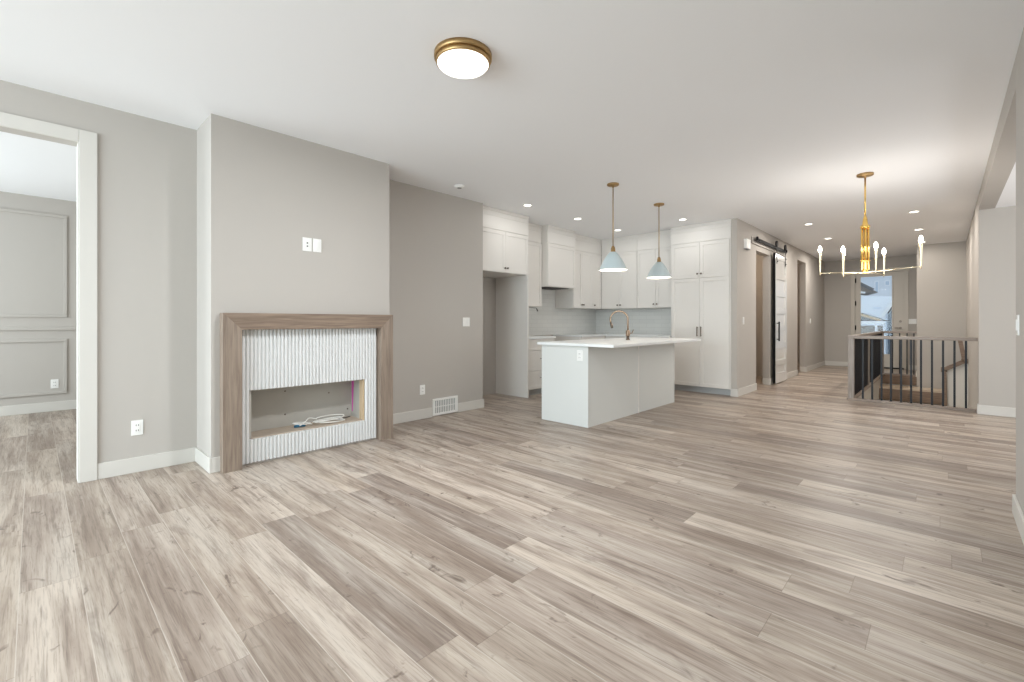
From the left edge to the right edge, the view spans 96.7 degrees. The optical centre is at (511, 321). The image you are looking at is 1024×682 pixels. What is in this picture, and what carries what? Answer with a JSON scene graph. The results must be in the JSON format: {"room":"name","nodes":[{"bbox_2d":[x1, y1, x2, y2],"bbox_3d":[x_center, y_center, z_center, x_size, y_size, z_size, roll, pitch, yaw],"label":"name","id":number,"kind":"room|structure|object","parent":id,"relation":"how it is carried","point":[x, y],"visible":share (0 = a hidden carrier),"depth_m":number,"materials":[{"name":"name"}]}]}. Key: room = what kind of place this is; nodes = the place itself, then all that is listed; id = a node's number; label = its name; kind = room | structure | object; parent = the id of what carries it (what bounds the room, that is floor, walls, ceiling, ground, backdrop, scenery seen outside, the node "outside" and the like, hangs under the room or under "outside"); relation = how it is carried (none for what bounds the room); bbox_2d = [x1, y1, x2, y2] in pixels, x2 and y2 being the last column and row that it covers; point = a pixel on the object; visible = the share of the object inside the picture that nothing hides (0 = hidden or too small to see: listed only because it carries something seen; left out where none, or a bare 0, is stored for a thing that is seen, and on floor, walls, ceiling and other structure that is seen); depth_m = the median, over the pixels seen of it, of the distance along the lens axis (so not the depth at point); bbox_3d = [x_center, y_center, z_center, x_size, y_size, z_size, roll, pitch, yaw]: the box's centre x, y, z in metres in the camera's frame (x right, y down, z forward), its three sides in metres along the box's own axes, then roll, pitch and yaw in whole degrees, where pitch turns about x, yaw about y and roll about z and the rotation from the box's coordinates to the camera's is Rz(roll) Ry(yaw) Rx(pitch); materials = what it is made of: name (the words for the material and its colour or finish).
{"room":"living room","nodes":[
{"label":"living room","id":0,"kind":"room"},
{"bbox_2d":[0,191,76,405],"bbox_3d":[-5.485,-0.217,3.627,3.950,2.745,4.300,0,0,44],"label":"wall","id":1,"kind":"structure","parent":0,"point":[31,246],"depth_m":5.77,"materials":[{"name":"grey paint"}]},
{"bbox_2d":[0,208,76,397],"bbox_3d":[-6.836,-0.225,4.912,0.022,2.320,4.100,0,0,44],"label":"trim","id":2,"kind":"structure","parent":1,"relation":"attached to","point":[64,341],"depth_m":5.87,"materials":[{"name":"grey paint"}]},
{"bbox_2d":[0,400,76,415],"bbox_3d":[-6.839,1.095,4.914,0.015,0.120,4.100,0,0,44],"label":"baseboard","id":3,"kind":"structure","parent":1,"relation":"attached to","point":[69,404],"depth_m":5.77,"materials":[{"name":"grey paint"}]},
{"bbox_2d":[51,379,58,387],"bbox_3d":[-5.918,0.805,5.887,0.010,0.115,0.072,0,0,44],"label":"wall outlet","id":4,"kind":"object","parent":1,"relation":"attached to","point":[54,382],"visible":1,"depth_m":5.89,"materials":[{"name":"white plastic"}]},
{"bbox_2d":[0,80,482,463],"bbox_3d":[-3.511,-0.217,3.382,0.750,2.745,8.265,0,0,44],"label":"wall","id":5,"kind":"structure","parent":0,"point":[147,167],"depth_m":3.66,"materials":[{"name":"grey paint"}]},
{"bbox_2d":[0,112,96,482],"bbox_3d":[-3.570,-0.110,2.856,0.150,2.530,1.422,0,0,44],"label":"trim","id":6,"kind":"structure","parent":5,"relation":"attached to","point":[87,141],"depth_m":3.28,"materials":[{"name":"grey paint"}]},
{"bbox_2d":[131,419,142,435],"bbox_3d":[-2.879,0.815,3.496,0.010,0.115,0.072,0,0,44],"label":"wall outlet","id":7,"kind":"object","parent":5,"relation":"attached to","point":[136,425],"visible":1,"depth_m":3.49,"materials":[{"name":"white plastic"}]},
{"bbox_2d":[134,423,139,432],"bbox_3d":[-2.877,0.815,3.494,0.003,0.072,0.034,0,0,44],"label":"socket","id":8,"kind":"object","parent":7,"relation":"attached to","point":[136,425],"depth_m":3.49,"materials":[{"name":"white plastic"}]},
{"bbox_2d":[97,399,483,478],"bbox_3d":[-1.818,1.097,4.833,1.204,0.115,3.857,0,0,44],"label":"baseboard","id":9,"kind":"structure","parent":5,"relation":"attached to","point":[154,461],"depth_m":3.59,"materials":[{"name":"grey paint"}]},
{"bbox_2d":[420,385,424,394],"bbox_3d":[-1.064,0.810,5.405,0.010,0.115,0.072,0,0,44],"label":"wall outlet","id":10,"kind":"object","parent":5,"relation":"attached to","point":[422,387],"visible":1,"depth_m":5.40,"materials":[{"name":"white plastic"}]},
{"bbox_2d":[432,395,457,415],"bbox_3d":[-0.828,1.042,5.650,0.014,0.203,0.390,0,0,44],"label":"air vent","id":11,"kind":"object","parent":5,"relation":"in","point":[444,405],"visible":1,"depth_m":5.65,"materials":[{"name":"white plastic"}]},
{"bbox_2d":[434,398,455,413],"bbox_3d":[-0.828,1.042,5.651,0.007,0.153,0.350,0,0,44],"label":"grille","id":12,"kind":"object","parent":11,"relation":"attached to","point":[441,405],"depth_m":5.65,"materials":[{"name":"white plastic"}]},
{"bbox_2d":[463,318,469,325],"bbox_3d":[-0.591,0.005,5.902,0.011,0.115,0.115,0,0,44],"label":"light switch","id":13,"kind":"object","parent":5,"relation":"attached to","point":[466,321],"visible":1,"depth_m":5.90,"materials":[{"name":"white plastic"}]},
{"bbox_2d":[197,114,388,465],"bbox_3d":[-1.927,-0.217,4.184,0.440,2.745,1.540,0,0,44],"label":"wall","id":14,"kind":"structure","parent":0,"point":[261,191],"depth_m":3.80,"materials":[{"name":"grey paint"}]},
{"bbox_2d":[220,313,392,473],"bbox_3d":[-1.812,0.544,4.105,0.342,1.222,1.470,0,0,44],"label":"fireplace surround","id":15,"kind":"object","parent":14,"relation":"attached to","point":[300,367],"visible":1,"depth_m":3.99,"materials":[{"name":"grey wood"}]},
{"bbox_2d":[292,414,349,427],"bbox_3d":[-1.731,0.913,4.220,0.150,0.072,0.581,0,0,40],"label":"coiled cable","id":16,"kind":"object","parent":15,"relation":"in","point":[297,424],"visible":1,"depth_m":4.17,"materials":[{"name":"white plastic"}]},
{"bbox_2d":[303,237,311,251],"bbox_3d":[-1.798,-0.678,3.995,0.008,0.118,0.078,0,0,44],"label":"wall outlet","id":17,"kind":"object","parent":14,"relation":"attached to","point":[307,242],"visible":1,"depth_m":3.99,"materials":[{"name":"white plastic"}]},
{"bbox_2d":[313,238,320,252],"bbox_3d":[-1.736,-0.678,4.058,0.011,0.118,0.074,0,0,44],"label":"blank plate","id":18,"kind":"object","parent":14,"relation":"attached to","point":[316,242],"visible":1,"depth_m":4.05,"materials":[{"name":"white plastic"}]},
{"bbox_2d":[0,364,1023,681],"bbox_3d":[1.550,1.180,5.839,11.200,0.050,18.800,0,0,44],"label":"floor","id":19,"kind":"structure","parent":0,"point":[794,529],"depth_m":2.27,"materials":[{"name":"brown wood"}]},
{"bbox_2d":[483,205,528,397],"bbox_3d":[-0.329,-0.217,6.751,0.718,2.744,0.997,0,0,44],"label":"tall cabinet","id":20,"kind":"object","parent":19,"relation":"on","point":[505,233],"visible":0.8,"depth_m":6.90,"materials":[{"name":"white paint"}]},
{"bbox_2d":[529,338,554,394],"bbox_3d":[0.242,0.713,7.389,0.665,0.884,0.705,0,0,44],"label":"base cabinet","id":21,"kind":"object","parent":19,"relation":"on","point":[535,350],"visible":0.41,"depth_m":7.12,"materials":[{"name":"white paint"}]},
{"bbox_2d":[529,336,555,338],"bbox_3d":[0.237,0.255,7.396,0.648,0.030,0.712,0,0,44],"label":"countertop","id":22,"kind":"structure","parent":21,"relation":"on","point":[530,337],"depth_m":7.27,"materials":[{"name":"white stone"}]},
{"bbox_2d":[554,336,604,340],"bbox_3d":[1.478,0.713,8.717,0.628,0.884,1.423,0,0,44],"label":"base cabinet","id":23,"kind":"object","parent":19,"relation":"on","point":[558,338],"visible":0.12,"depth_m":8.24,"materials":[{"name":"white paint"}]},
{"bbox_2d":[542,343,673,427],"bbox_3d":[1.341,0.713,5.955,0.659,0.884,2.180,0,0,44],"label":"kitchen island","id":24,"kind":"object","parent":19,"relation":"on","point":[609,384],"visible":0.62,"depth_m":5.30,"materials":[{"name":"white paint"}]},
{"bbox_2d":[577,350,582,360],"bbox_3d":[0.746,0.375,5.009,0.075,0.118,0.010,0,0,44],"label":"wall outlet","id":25,"kind":"object","parent":24,"relation":"attached to","point":[579,352],"visible":1,"depth_m":5.00,"materials":[{"name":"white plastic"}]},
{"bbox_2d":[537,337,700,347],"bbox_3d":[1.476,0.256,5.885,1.030,0.030,2.335,0,0,44],"label":"island countertop","id":26,"kind":"structure","parent":24,"relation":"on","point":[634,341],"depth_m":5.50,"materials":[{"name":"white stone"}]},
{"bbox_2d":[609,310,633,339],"bbox_3d":[1.449,0.045,6.018,0.316,0.391,0.079,0,0,14],"label":"kitchen faucet","id":27,"kind":"object","parent":26,"relation":"on","point":[628,333],"visible":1,"depth_m":5.98,"materials":[{"name":"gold metal"}]},
{"bbox_2d":[605,336,665,338],"bbox_3d":[2.415,0.713,8.348,1.275,0.884,0.667,0,0,44],"label":"base cabinet","id":28,"kind":"object","parent":19,"relation":"on","point":[605,336],"visible":0.02,"depth_m":8.38,"materials":[{"name":"white paint"}]},
{"bbox_2d":[553,333,670,337],"bbox_3d":[1.932,0.255,8.282,1.885,0.030,1.428,0,0,44],"label":"countertop","id":29,"kind":"structure","parent":28,"relation":"on","point":[586,334],"depth_m":8.30,"materials":[{"name":"white stone"}]},
{"bbox_2d":[670,219,730,394],"bbox_3d":[3.232,-0.217,7.578,0.964,2.744,0.657,0,0,44],"label":"pantry cabinet","id":30,"kind":"object","parent":19,"relation":"on","point":[701,252],"visible":0.95,"depth_m":7.33,"materials":[{"name":"white paint"}]},
{"bbox_2d":[847,331,977,411],"bbox_3d":[7.034,0.680,7.938,1.359,0.950,4.620,0,0,44],"label":"stair railing","id":31,"kind":"object","parent":19,"relation":"on","point":[865,350],"visible":0.97,"depth_m":6.63,"materials":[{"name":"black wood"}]},
{"bbox_2d":[0,0,1023,263],"bbox_3d":[0.683,-1.640,6.663,8.810,0.100,18.800,0,0,44],"label":"ceiling","id":32,"kind":"structure","parent":0,"point":[766,115],"depth_m":3.14,"materials":[{"name":"white paint"}]},
{"bbox_2d":[454,184,464,188],"bbox_3d":[-0.616,-1.576,5.332,0.120,0.028,0.120,0,0,44],"label":"smoke detector","id":33,"kind":"object","parent":32,"relation":"attached to","point":[458,186],"visible":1,"depth_m":5.30,"materials":[{"name":"white plastic"}]},
{"bbox_2d":[434,37,491,78],"bbox_3d":[-0.292,-1.548,2.712,0.342,0.083,0.342,0,0,44],"label":"flush ceiling light","id":34,"kind":"object","parent":32,"relation":"attached to","point":[457,57],"visible":1,"depth_m":2.63,"materials":[{"name":"white glass"}]},
{"bbox_2d":[437,49,488,78],"bbox_3d":[-0.292,-1.522,2.712,0.304,0.030,0.304,0,0,44],"label":"diffuser","id":35,"kind":"object","parent":34,"relation":"attached to","point":[456,63],"depth_m":2.66,"materials":[{"name":"white glass"}]},
{"bbox_2d":[599,182,627,271],"bbox_3d":[1.167,-1.092,5.258,0.332,0.996,0.332,0,0,44],"label":"pendant light","id":36,"kind":"object","parent":32,"relation":"hanging from","point":[612,262],"visible":1,"depth_m":5.19,"materials":[{"name":"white metal"}]},
{"bbox_2d":[646,203,671,278],"bbox_3d":[1.987,-1.092,6.152,0.332,0.996,0.332,0,0,44],"label":"pendant light","id":37,"kind":"object","parent":32,"relation":"hanging from","point":[659,270],"visible":1,"depth_m":6.08,"materials":[{"name":"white metal"}]},
{"bbox_2d":[818,172,922,277],"bbox_3d":[3.886,-1.048,4.925,0.861,1.085,0.763,0,0,44],"label":"chandelier","id":38,"kind":"object","parent":32,"relation":"hanging from","point":[865,225],"visible":1,"depth_m":4.88,"materials":[{"name":"gold metal"}]},
{"bbox_2d":[483,277,552,394],"bbox_3d":[0.364,-0.217,8.091,0.120,2.745,4.110,0,0,44],"label":"wall","id":39,"kind":"structure","parent":0,"point":[489,284],"depth_m":7.24,"materials":[{"name":"grey paint"}]},
{"bbox_2d":[528,222,541,306],"bbox_3d":[0.136,-0.917,7.435,0.448,1.344,0.630,0,0,44],"label":"upper cabinet","id":40,"kind":"object","parent":39,"relation":"attached to","point":[534,230],"visible":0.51,"depth_m":7.41,"materials":[{"name":"white paint"}]},
{"bbox_2d":[541,224,575,289],"bbox_3d":[0.695,-1.081,7.947,0.554,1.015,0.878,0,0,44],"label":"upper cabinet","id":41,"kind":"object","parent":39,"relation":"attached to","point":[558,243],"visible":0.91,"depth_m":7.66,"materials":[{"name":"white paint"}]},
{"bbox_2d":[555,234,601,308],"bbox_3d":[1.284,-0.917,8.643,0.448,1.344,0.939,0,0,44],"label":"upper cabinet","id":42,"kind":"object","parent":39,"relation":"attached to","point":[586,294],"visible":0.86,"depth_m":8.46,"materials":[{"name":"white paint"}]},
{"bbox_2d":[529,289,670,334],"bbox_3d":[1.432,-0.170,7.757,1.886,0.820,2.882,0,0,44],"label":"wall","id":43,"kind":"structure","parent":39,"relation":"attached to","point":[548,320],"depth_m":8.67,"materials":[{"name":"tile"}]},
{"bbox_2d":[596,218,748,388],"bbox_3d":[2.641,-0.217,8.265,2.940,2.745,0.720,0,0,44],"label":"wall","id":44,"kind":"structure","parent":0,"point":[739,228],"depth_m":7.08,"materials":[{"name":"grey paint"}]},
{"bbox_2d":[601,235,643,308],"bbox_3d":[2.153,-0.917,8.728,0.755,1.344,0.478,0,0,44],"label":"upper cabinet","id":45,"kind":"object","parent":44,"relation":"attached to","point":[619,289],"visible":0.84,"depth_m":8.53,"materials":[{"name":"white paint"}]},
{"bbox_2d":[637,230,670,308],"bbox_3d":[2.686,-0.917,8.221,0.709,1.344,0.478,0,0,44],"label":"upper cabinet","id":46,"kind":"object","parent":44,"relation":"attached to","point":[651,293],"visible":0.66,"depth_m":8.11,"materials":[{"name":"white paint"}]},
{"bbox_2d":[744,238,750,249],"bbox_3d":[3.756,-1.232,7.268,0.050,0.165,0.190,0,0,44],"label":"door chime","id":47,"kind":"object","parent":44,"relation":"attached to","point":[747,242],"visible":1,"depth_m":7.21,"materials":[{"name":"white plastic"}]},
{"bbox_2d":[756,254,762,376],"bbox_3d":[5.472,-0.217,10.423,1.570,2.745,6.310,0,0,44],"label":"wall","id":48,"kind":"structure","parent":0,"point":[759,259],"depth_m":9.60,"materials":[{"name":"grey paint"}]},
{"bbox_2d":[749,224,824,384],"bbox_3d":[6.043,-0.217,9.798,0.120,2.745,6.430,0,0,44],"label":"wall","id":49,"kind":"structure","parent":0,"point":[812,284],"depth_m":9.48,"materials":[{"name":"grey paint"}]},
{"bbox_2d":[751,236,787,256],"bbox_3d":[4.708,-1.353,8.252,0.075,0.115,2.150,0,0,44],"label":"barn door track","id":50,"kind":"object","parent":49,"relation":"attached to","point":[756,241],"visible":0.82,"depth_m":8.07,"materials":[{"name":"black metal"}]},
{"bbox_2d":[731,361,824,396],"bbox_3d":[5.837,1.097,9.570,0.134,0.115,7.044,0,0,44],"label":"baseboard","id":51,"kind":"structure","parent":49,"relation":"attached to","point":[734,392],"depth_m":8.33,"materials":[{"name":"white paint"}]},
{"bbox_2d":[773,241,786,383],"bbox_3d":[5.083,-0.175,8.575,0.083,2.620,0.846,0,0,44],"label":"barn door","id":52,"kind":"structure","parent":49,"relation":"in","point":[779,262],"depth_m":8.54,"materials":[{"name":"white wood"}]},
{"bbox_2d":[825,361,916,376],"bbox_3d":[8.374,1.097,10.790,1.890,0.115,1.780,0,0,44],"label":"baseboard","id":53,"kind":"structure","parent":49,"relation":"attached to","point":[833,363],"depth_m":11.86,"materials":[{"name":"grey paint"}]},
{"bbox_2d":[797,255,916,364],"bbox_3d":[8.723,-0.217,11.790,4.400,2.745,0.150,0,0,44],"label":"wall","id":54,"kind":"structure","parent":0,"point":[837,288],"depth_m":11.83,"materials":[{"name":"grey paint"}]},
{"bbox_2d":[855,271,903,369],"bbox_3d":[9.143,-0.033,11.342,0.954,2.375,0.160,0,0,44],"label":"door","id":55,"kind":"structure","parent":54,"relation":"in","point":[897,277],"depth_m":11.13,"materials":[{"name":"beige paint"}]},
{"bbox_2d":[850,266,908,369],"bbox_3d":[9.108,-0.085,11.302,1.150,2.480,0.026,0,0,44],"label":"trim","id":56,"kind":"structure","parent":54,"relation":"attached to","point":[906,271],"depth_m":10.96,"materials":[{"name":"beige paint"}]},
{"bbox_2d":[909,319,916,323],"bbox_3d":[9.577,-0.005,10.867,0.160,0.118,0.011,0,0,44],"label":"light switch","id":57,"kind":"object","parent":54,"relation":"attached to","point":[911,321],"visible":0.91,"depth_m":10.87,"materials":[{"name":"white plastic"}]},
{"bbox_2d":[858,379,916,402],"bbox_3d":[7.025,2.480,7.892,1.510,2.550,4.680,0,0,44],"label":"wall","id":58,"kind":"structure","parent":0,"point":[867,394],"depth_m":9.10,"materials":[{"name":"grey paint"}]},
{"bbox_2d":[917,241,965,405],"bbox_3d":[9.323,1.083,9.888,0.730,5.345,1.780,0,0,44],"label":"wall","id":59,"kind":"structure","parent":0,"point":[941,280],"depth_m":9.26,"materials":[{"name":"grey paint"}]},
{"bbox_2d":[966,28,1023,513],"bbox_3d":[3.245,1.083,2.862,0.140,5.345,16.820,0,0,44],"label":"wall","id":60,"kind":"structure","parent":0,"point":[980,242],"depth_m":5.10,"materials":[{"name":"grey paint"}]},
{"bbox_2d":[976,403,1023,543],"bbox_3d":[2.531,1.097,0.561,2.304,0.115,12.300,0,0,44],"label":"baseboard","id":61,"kind":"structure","parent":60,"relation":"attached to","point":[1017,512],"depth_m":5.48,"materials":[{"name":"white paint"}]},
{"bbox_2d":[1016,315,1018,334],"bbox_3d":[2.914,0.020,2.624,0.011,0.118,0.072,0,0,44],"label":"light switch","id":62,"kind":"object","parent":60,"relation":"attached to","point":[1017,319],"visible":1,"depth_m":2.61,"materials":[{"name":"white plastic"}]},
{"bbox_2d":[982,81,1016,207],"bbox_3d":[5.297,-1.445,3.388,2.390,0.100,4.330,0,0,44],"label":"ceiling","id":63,"kind":"structure","parent":0,"point":[1007,198],"depth_m":4.92,"materials":[{"name":"white paint"}]},
{"bbox_2d":[995,206,1015,407],"bbox_3d":[5.355,-0.170,3.333,2.270,2.650,4.330,0,0,44],"label":"wall","id":64,"kind":"structure","parent":0,"point":[1005,217],"depth_m":5.54,"materials":[{"name":"grey paint"}]},
{"bbox_3d":[7.025,3.780,7.892,1.310,0.050,4.480,0,0,44],"label":"floor","id":65,"kind":"structure","parent":0,"visible":0},
{"bbox_2d":[879,341,967,407],"bbox_3d":[8.132,2.041,9.056,1.310,3.428,1.268,0,0,44],"label":"staircase","id":66,"kind":"structure","parent":65,"relation":"on","point":[960,365],"depth_m":8.97,"materials":[{"name":"brown wood"}]},
{"label":"outside","id":67,"kind":"structure","parent":0,"visible":0},
{"bbox_3d":[16.959,1.615,25.098,50.000,0.080,30.250,0,0,44],"label":"ground","id":68,"kind":"structure","parent":67,"visible":0},
{"bbox_2d":[861,313,887,333],"bbox_3d":[11.836,-0.085,18.033,4.710,3.320,2.550,0,0,44],"label":"building","id":69,"kind":"structure","parent":68,"relation":"on","point":[865,318],"depth_m":15.87,"materials":[{"name":"grey"}]},
{"bbox_2d":[861,276,891,351],"bbox_3d":[19.606,-1.635,26.431,15.000,6.420,5.470,0,0,44],"label":"house","id":70,"kind":"structure","parent":68,"relation":"on","point":[875,304],"depth_m":23.44,"materials":[{"name":"blue"}]},
{"bbox_2d":[880,301,891,353],"bbox_3d":[16.012,0.045,17.737,2.428,3.060,2.225,0,0,44],"label":"porch","id":71,"kind":"object","parent":68,"relation":"on","point":[888,311],"visible":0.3,"depth_m":17.70,"materials":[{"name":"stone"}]},
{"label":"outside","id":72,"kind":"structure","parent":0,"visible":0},
{"bbox_2d":[861,282,877,295],"bbox_3d":[12.103,-1.860,17.072,2.475,1.770,1.575,0,0,44],"label":"roof eave","id":73,"kind":"object","parent":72,"point":[866,290],"visible":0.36,"depth_m":15.88,"materials":[{"name":"grey"}]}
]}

